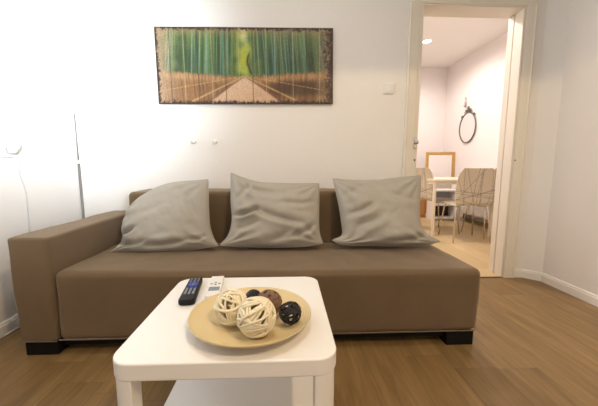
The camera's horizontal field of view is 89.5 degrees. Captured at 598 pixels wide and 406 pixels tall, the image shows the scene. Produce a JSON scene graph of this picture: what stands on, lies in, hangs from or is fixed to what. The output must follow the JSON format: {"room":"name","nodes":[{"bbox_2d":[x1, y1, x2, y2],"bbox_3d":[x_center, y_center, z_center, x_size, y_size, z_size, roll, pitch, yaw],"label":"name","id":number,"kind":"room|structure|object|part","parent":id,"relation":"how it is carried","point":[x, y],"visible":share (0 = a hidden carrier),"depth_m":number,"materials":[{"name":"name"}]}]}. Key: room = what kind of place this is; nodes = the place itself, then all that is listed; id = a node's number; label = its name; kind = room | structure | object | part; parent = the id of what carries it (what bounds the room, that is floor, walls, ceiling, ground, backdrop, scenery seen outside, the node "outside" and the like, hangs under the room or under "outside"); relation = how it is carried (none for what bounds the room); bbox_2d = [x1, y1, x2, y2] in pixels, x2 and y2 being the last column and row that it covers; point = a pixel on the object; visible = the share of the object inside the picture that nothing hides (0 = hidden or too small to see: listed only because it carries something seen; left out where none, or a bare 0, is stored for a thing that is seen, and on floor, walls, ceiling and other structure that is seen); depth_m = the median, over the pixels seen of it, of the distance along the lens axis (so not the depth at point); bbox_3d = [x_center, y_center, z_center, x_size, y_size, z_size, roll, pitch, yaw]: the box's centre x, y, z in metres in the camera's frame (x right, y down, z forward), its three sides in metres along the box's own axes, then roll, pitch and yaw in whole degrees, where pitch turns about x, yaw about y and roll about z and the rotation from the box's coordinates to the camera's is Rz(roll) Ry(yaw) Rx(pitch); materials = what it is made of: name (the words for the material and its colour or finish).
{"room":"living room","nodes":[
{"label":"living room","id":0,"kind":"room"},
{"bbox_2d":[0,0,81,322],"bbox_3d":[-1.593,-0.494,-0.022,0.120,2.800,4.420,0,7,-3],"label":"wall","id":1,"kind":"structure","parent":0,"point":[36,102],"depth_m":1.84,"materials":[{"name":"white paint"}]},
{"bbox_2d":[0,142,13,157],"bbox_3d":[-1.595,-0.289,1.649,0.022,0.082,0.082,0,7,-3],"label":"wall socket","id":2,"kind":"object","parent":1,"relation":"attached to","point":[3,145],"visible":0.74,"depth_m":1.64,"materials":[{"name":"white plastic"}]},
{"bbox_2d":[6,146,29,231],"bbox_3d":[-1.574,0.174,1.750,0.048,0.997,0.125,-2,7,-14],"label":"plug","id":3,"kind":"object","parent":2,"relation":"hanging from","point":[12,150],"visible":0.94,"depth_m":1.71,"materials":[{"name":"white plastic"}]},
{"bbox_2d":[0,314,19,336],"bbox_3d":[-1.528,0.861,0.148,0.013,0.070,4.420,0,7,-3],"label":"baseboard","id":4,"kind":"structure","parent":1,"relation":"attached to","point":[8,325],"depth_m":1.66,"materials":[{"name":"white paint"}]},
{"bbox_2d":[0,213,597,405],"bbox_3d":[0.743,0.681,2.120,4.930,0.050,8.370,0,7,-3],"label":"floor","id":5,"kind":"structure","parent":0,"point":[535,343],"depth_m":1.40,"materials":[{"name":"brown wood"}]},
{"bbox_2d":[0,326,19,338],"bbox_3d":[-1.576,0.708,1.620,0.017,0.009,1.380,0,7,-3],"label":"cable","id":6,"kind":"object","parent":5,"relation":"on","point":[18,326],"visible":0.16,"depth_m":1.64,"materials":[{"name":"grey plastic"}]},
{"bbox_2d":[73,113,84,218],"bbox_3d":[-1.561,0.004,2.174,0.110,1.274,0.110,0,7,-3],"label":"stand pole","id":7,"kind":"object","parent":5,"relation":"on","point":[74,114],"visible":0.49,"depth_m":2.14,"materials":[{"name":"silver metal"}]},
{"bbox_2d":[113,277,335,405],"bbox_3d":[-0.191,0.565,1.011,0.554,0.450,0.548,0,7,-3],"label":"coffee table","id":8,"kind":"object","parent":5,"relation":"on","point":[297,370],"visible":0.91,"depth_m":0.79,"materials":[{"name":"white wood"}]},
{"bbox_3d":[-0.425,0.618,0.758,0.054,0.406,0.050,0,7,-3],"label":"leg","id":9,"kind":"part","parent":8,"relation":"part of","materials":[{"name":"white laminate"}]},
{"bbox_2d":[178,277,202,305],"bbox_3d":[-0.390,0.315,1.097,0.054,0.023,0.212,-1,7,-10],"label":"remote control","id":10,"kind":"object","parent":8,"relation":"on","point":[189,295],"visible":1,"depth_m":1.05,"materials":[{"name":"black plastic"}]},
{"bbox_2d":[205,276,223,298],"bbox_3d":[-0.312,0.313,1.124,0.050,0.020,0.185,-1,7,-9],"label":"remote control","id":11,"kind":"object","parent":8,"relation":"on","point":[215,286],"visible":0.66,"depth_m":1.11,"materials":[{"name":"white plastic"}]},
{"bbox_2d":[164,376,312,405],"bbox_3d":[-0.192,0.678,1.025,0.515,0.022,0.515,0,7,-3],"label":"shelf","id":12,"kind":"object","parent":8,"relation":"attached to","point":[269,391],"depth_m":1.06,"materials":[{"name":"white wood"}]},
{"bbox_2d":[187,287,310,348],"bbox_3d":[-0.141,0.334,0.888,0.352,0.037,0.352,0,7,-3],"label":"dish","id":13,"kind":"object","parent":8,"relation":"on","point":[202,322],"visible":0.47,"depth_m":0.82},
{"bbox_2d":[213,288,246,325],"bbox_3d":[-0.191,0.295,0.856,0.101,0.101,0.099,0,7,-3],"label":"ball","id":14,"kind":"object","parent":13,"relation":"on","point":[221,309],"visible":0.82,"depth_m":0.82,"materials":[{"name":"beige wicker"}]},
{"bbox_2d":[246,289,259,297],"bbox_3d":[-0.145,0.303,0.964,0.053,0.052,0.053,0,7,-3],"label":"ball","id":15,"kind":"object","parent":13,"relation":"on","point":[251,293],"visible":0.37,"depth_m":0.95,"materials":[{"name":"black wicker"}]},
{"bbox_2d":[236,296,275,337],"bbox_3d":[-0.110,0.294,0.783,0.103,0.104,0.104,0,7,-3],"label":"ball","id":16,"kind":"object","parent":13,"relation":"on","point":[250,322],"visible":1,"depth_m":0.75,"materials":[{"name":"beige wicker"}]},
{"bbox_2d":[259,289,281,312],"bbox_3d":[-0.090,0.300,0.908,0.076,0.077,0.078,3,8,26],"label":"ball","id":17,"kind":"object","parent":13,"relation":"on","point":[273,296],"visible":0.49,"depth_m":0.89,"materials":[{"name":"brown wicker"}]},
{"bbox_2d":[279,301,301,324],"bbox_3d":[-0.025,0.304,0.837,0.065,0.063,0.064,0,7,-3],"label":"ball","id":18,"kind":"object","parent":13,"relation":"on","point":[295,311],"visible":1,"depth_m":0.82,"materials":[{"name":"black wicker"}]},
{"bbox_3d":[0.064,0.616,0.780,0.054,0.406,0.050,0,7,-3],"label":"leg","id":19,"kind":"part","parent":8,"relation":"part of","materials":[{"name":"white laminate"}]},
{"bbox_2d":[7,188,479,354],"bbox_3d":[-0.229,0.309,1.878,2.261,0.745,0.878,0,7,-3],"label":"sofa","id":20,"kind":"object","parent":5,"relation":"on","point":[69,288],"visible":0.63,"depth_m":1.50,"materials":[{"name":"brown fabric"}]},
{"bbox_3d":[-1.264,0.359,1.837,0.190,0.516,0.876,0,7,-3],"label":"armrest","id":21,"kind":"part","parent":20,"relation":"part of","materials":[{"name":"beige fabric"}]},
{"bbox_2d":[109,179,217,251],"bbox_3d":[-0.797,0.075,1.812,0.638,0.426,0.260,0,7,-3],"label":"cushion","id":22,"kind":"object","parent":20,"relation":"on","point":[174,216],"visible":0.98,"depth_m":1.75,"materials":[{"name":"grey fabric"}]},
{"bbox_3d":[-0.160,0.126,2.149,1.905,0.448,0.301,0,7,-3],"label":"backrest","id":23,"kind":"part","parent":20,"relation":"part of","materials":[{"name":"beige fabric"}]},
{"bbox_3d":[-0.229,0.624,1.925,2.150,0.048,0.795,0,7,-3],"label":"frame","id":24,"kind":"part","parent":20,"relation":"part of","materials":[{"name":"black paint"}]},
{"bbox_3d":[-0.132,0.456,1.760,2.075,0.349,0.589,0,7,-3],"label":"seat","id":25,"kind":"part","parent":20,"relation":"part of","materials":[{"name":"beige fabric"}]},
{"bbox_2d":[220,173,322,247],"bbox_3d":[-0.166,0.039,1.848,0.622,0.442,0.237,0,7,-3],"label":"cushion","id":26,"kind":"object","parent":20,"relation":"on","point":[264,215],"visible":1,"depth_m":1.79,"materials":[{"name":"grey fabric"}]},
{"bbox_2d":[332,175,439,246],"bbox_3d":[0.531,0.047,1.872,0.676,0.428,0.264,0,7,-3],"label":"cushion","id":27,"kind":"object","parent":20,"relation":"on","point":[383,212],"visible":1,"depth_m":1.82,"materials":[{"name":"grey fabric"}]},
{"bbox_2d":[420,200,425,217],"bbox_3d":[2.158,-0.142,5.420,0.140,0.780,0.253,0,7,-3],"label":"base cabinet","id":28,"kind":"object","parent":5,"relation":"on","point":[422,202],"visible":0.18,"depth_m":5.32,"materials":[{"name":"orange wood"}]},
{"bbox_3d":[2.164,-0.137,5.300,0.124,0.700,0.013,0,7,-3],"label":"door","id":29,"kind":"part","parent":28,"relation":"part of","materials":[{"name":"orange wood"}]},
{"bbox_2d":[416,168,459,233],"bbox_3d":[1.885,-0.044,4.173,0.485,0.885,0.447,-1,7,-11],"label":"dining chair","id":30,"kind":"object","parent":5,"relation":"on","point":[426,189],"visible":0.68,"depth_m":4.05,"materials":[{"name":"beige metal"}]},
{"bbox_3d":[1.695,-0.262,4.110,0.098,0.439,0.420,-1,7,-11],"label":"backrest","id":31,"kind":"part","parent":30,"relation":"part of","materials":[{"name":"beige fabric"}]},
{"bbox_3d":[1.929,-0.045,4.181,0.390,0.031,0.400,-1,7,-11],"label":"seat","id":32,"kind":"part","parent":30,"relation":"part of","materials":[{"name":"beige fabric"}]},
{"bbox_3d":[2.079,0.192,4.071,0.186,0.441,0.026,4,8,30],"label":"leg","id":33,"kind":"part","parent":30,"relation":"part of","materials":[{"name":"silver metal"}]},
{"bbox_2d":[425,152,454,212],"bbox_3d":[2.685,-0.382,5.778,0.520,1.173,0.111,2,7,11],"label":"framed mirror","id":34,"kind":"object","parent":5,"relation":"on","point":[441,164],"visible":0.48,"depth_m":5.75,"materials":[{"name":"brown wood"}]},
{"bbox_2d":[429,155,451,188],"bbox_3d":[2.686,-0.382,5.781,0.416,1.071,0.008,2,3,11],"label":"mirror glass","id":35,"kind":"object","parent":34,"relation":"attached to","point":[439,165],"depth_m":5.76,"materials":[{"name":"mirror"}]},
{"bbox_2d":[426,189,455,219],"bbox_3d":[2.431,0.022,5.156,0.400,0.520,0.240,0,7,0],"label":"shelf unit","id":36,"kind":"object","parent":5,"relation":"on","point":[449,212],"visible":0.56,"depth_m":5.20,"materials":[{"name":"white wood"}]},
{"bbox_3d":[2.432,0.118,5.277,0.340,0.200,0.015,0,7,0],"label":"panel","id":37,"kind":"part","parent":36,"relation":"part of","materials":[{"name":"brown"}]},
{"bbox_3d":[2.432,-0.115,5.248,0.340,0.210,0.015,0,7,0],"label":"panel","id":38,"kind":"part","parent":36,"relation":"part of","materials":[{"name":"grey"}]},
{"bbox_2d":[427,177,493,236],"bbox_3d":[2.101,0.020,4.264,0.820,0.742,0.780,0,7,-3],"label":"dining table","id":39,"kind":"object","parent":5,"relation":"on","point":[436,181],"visible":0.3,"depth_m":3.89,"materials":[{"name":"beige paint"}]},
{"bbox_3d":[1.733,0.080,3.886,0.032,0.715,0.032,0,7,-3],"label":"leg","id":40,"kind":"part","parent":39,"relation":"part of","materials":[{"name":"beige paint"}]},
{"bbox_3d":[2.469,-0.013,4.644,0.032,0.715,0.032,0,7,-3],"label":"leg","id":41,"kind":"part","parent":39,"relation":"part of","materials":[{"name":"beige paint"}]},
{"bbox_3d":[2.502,0.076,3.921,0.032,0.715,0.032,0,7,-3],"label":"leg","id":42,"kind":"part","parent":39,"relation":"part of","materials":[{"name":"beige paint"}]},
{"bbox_2d":[438,168,494,243],"bbox_3d":[2.054,0.014,3.707,0.447,0.885,0.485,1,7,3],"label":"dining chair","id":43,"kind":"object","parent":5,"relation":"on","point":[474,186],"visible":1,"depth_m":3.50,"materials":[{"name":"beige metal"}]},
{"bbox_3d":[1.900,0.212,3.909,0.026,0.441,0.186,-5,9,-37],"label":"leg","id":44,"kind":"part","parent":43,"relation":"part of","materials":[{"name":"silver metal"}]},
{"bbox_3d":[1.882,0.248,3.617,0.026,0.441,0.186,7,10,43],"label":"leg","id":45,"kind":"part","parent":43,"relation":"part of","materials":[{"name":"silver metal"}]},
{"bbox_3d":[2.056,0.008,3.750,0.400,0.031,0.390,1,7,3],"label":"seat","id":46,"kind":"part","parent":43,"relation":"part of","materials":[{"name":"beige fabric"}]},
{"bbox_3d":[2.227,0.215,3.889,0.026,0.441,0.186,7,10,43],"label":"leg","id":47,"kind":"part","parent":43,"relation":"part of","materials":[{"name":"silver metal"}]},
{"bbox_3d":[2.042,-0.184,3.487,0.420,0.439,0.098,1,7,3],"label":"backrest","id":48,"kind":"part","parent":43,"relation":"part of","materials":[{"name":"beige fabric"}]},
{"bbox_3d":[2.209,0.251,3.598,0.026,0.441,0.186,-5,9,-37],"label":"leg","id":49,"kind":"part","parent":43,"relation":"part of","materials":[{"name":"silver metal"}]},
{"bbox_2d":[451,185,489,219],"bbox_3d":[2.833,0.032,4.757,0.292,0.600,1.170,0,7,-3],"label":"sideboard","id":50,"kind":"object","parent":5,"relation":"on","point":[478,211],"visible":0.15,"depth_m":4.63,"materials":[{"name":"white wood"}]},
{"bbox_3d":[2.684,-0.062,4.946,0.011,0.420,0.370,0,7,-3],"label":"door","id":51,"kind":"part","parent":50,"relation":"part of","materials":[{"name":"white wood"}]},
{"bbox_3d":[2.701,-0.015,4.559,0.011,0.420,0.370,0,7,-3],"label":"door","id":52,"kind":"part","parent":50,"relation":"part of","materials":[{"name":"white wood"}]},
{"bbox_2d":[461,168,496,238],"bbox_3d":[2.493,-0.012,3.925,0.447,0.885,0.485,-1,7,-7],"label":"dining chair","id":53,"kind":"object","parent":5,"relation":"on","point":[495,169],"visible":0.06,"depth_m":3.76,"materials":[{"name":"beige wood"}]},
{"bbox_3d":[2.311,0.190,4.098,0.186,0.441,0.026,7,10,43],"label":"leg","id":54,"kind":"part","parent":53,"relation":"part of","materials":[{"name":"brown wood"}]},
{"bbox_3d":[2.344,0.225,3.808,0.026,0.441,0.186,5,8,34],"label":"leg","id":55,"kind":"part","parent":53,"relation":"part of","materials":[{"name":"beige wood"}]},
{"bbox_3d":[2.515,-0.210,3.707,0.420,0.439,0.098,-1,7,-7],"label":"backrest","id":56,"kind":"part","parent":53,"relation":"part of","materials":[{"name":"beige fabric"}]},
{"bbox_2d":[64,0,570,272],"bbox_3d":[0.150,-0.810,2.273,3.770,2.870,0.248,0,7,-3],"label":"wall","id":57,"kind":"structure","parent":0,"point":[129,141],"depth_m":2.24,"materials":[{"name":"white paint"}]},
{"bbox_2d":[154,26,332,103],"bbox_3d":[-0.385,-0.990,2.189,1.279,0.557,0.021,-1,7,-2],"label":"wall picture","id":58,"kind":"object","parent":57,"relation":"attached to","point":[195,65],"visible":1,"depth_m":2.18,"materials":[{"name":"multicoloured paper"}]},
{"bbox_2d":[383,82,394,93],"bbox_3d":[0.675,-0.859,2.255,0.082,0.082,0.017,0,7,-3],"label":"light switch","id":59,"kind":"object","parent":57,"relation":"attached to","point":[389,87],"visible":1,"depth_m":2.25,"materials":[{"name":"white plastic"}]},
{"bbox_2d":[402,0,538,277],"bbox_3d":[1.278,-0.468,2.395,0.961,2.165,0.212,0,7,-3],"label":"door frame","id":60,"kind":"structure","parent":57,"relation":"in","point":[518,73],"depth_m":2.32,"materials":[{"name":"beige paint"}]},
{"bbox_3d":[0.844,-0.418,2.314,0.088,2.085,0.026,0,7,-3],"label":"casing","id":61,"kind":"part","parent":60,"relation":"part of","materials":[{"name":"beige paint"}]},
{"bbox_3d":[0.886,-0.460,2.308,0.024,0.080,0.014,0,7,-3],"label":"latch plate","id":62,"kind":"part","parent":60,"relation":"part of","materials":[{"name":"silver metal"}]},
{"bbox_3d":[1.282,-1.494,2.200,0.961,0.080,0.026,0,7,-3],"label":"head casing","id":63,"kind":"part","parent":60,"relation":"part of","materials":[{"name":"beige paint"}]},
{"bbox_3d":[1.722,-0.421,2.353,0.077,2.085,0.026,0,7,-3],"label":"casing","id":64,"kind":"part","parent":60,"relation":"part of","materials":[{"name":"beige paint"}]},
{"bbox_2d":[514,269,541,280],"bbox_3d":[1.854,0.581,2.458,0.198,0.070,0.050,4,8,27],"label":"baseboard","id":65,"kind":"structure","parent":57,"relation":"attached to","point":[534,275],"depth_m":2.45,"materials":[{"name":"white paint"}]},
{"bbox_2d":[416,68,447,167],"bbox_3d":[1.598,-1.254,6.090,2.850,2.820,0.100,0,7,-3],"label":"wall","id":66,"kind":"structure","parent":0,"point":[433,85],"depth_m":6.02,"materials":[{"name":"paint"}]},
{"bbox_2d":[421,17,508,67],"bbox_3d":[1.682,-2.457,4.130,2.850,0.050,3.700,0,7,-3],"label":"ceiling","id":67,"kind":"structure","parent":0,"point":[454,39],"depth_m":4.49,"materials":[{"name":"white paint"}]},
{"bbox_2d":[422,39,431,42],"bbox_3d":[1.972,-2.491,4.648,0.150,0.008,0.150,0,7,-3],"label":"recessed light","id":68,"kind":"object","parent":67,"relation":"in","point":[425,40],"visible":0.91,"depth_m":4.65,"materials":[{"name":"white plastic"}]},
{"bbox_2d":[443,32,507,223],"bbox_3d":[2.528,-1.024,4.245,1.160,2.820,3.700,0,7,-3],"label":"wall","id":69,"kind":"structure","parent":0,"point":[478,77],"depth_m":5.02,"materials":[{"name":"paint"}]},
{"bbox_2d":[459,106,475,142],"bbox_3d":[2.942,-1.368,5.270,0.033,0.633,0.490,0,7,-3],"label":"oval mirror","id":70,"kind":"object","parent":69,"relation":"attached to","point":[467,127],"visible":1,"depth_m":5.27,"materials":[{"name":"grey metal"}]},
{"bbox_2d":[543,0,597,294],"bbox_3d":[2.086,-0.502,0.094,0.100,2.800,4.322,0,7,-3],"label":"wall","id":71,"kind":"structure","parent":0,"point":[571,248],"depth_m":2.11,"materials":[{"name":"white paint"}]},
{"bbox_2d":[541,273,597,306],"bbox_3d":[2.027,0.853,0.259,0.013,0.070,4.322,0,7,-3],"label":"baseboard","id":72,"kind":"structure","parent":71,"relation":"attached to","point":[584,295],"depth_m":2.15,"materials":[{"name":"white paint"}]}
]}

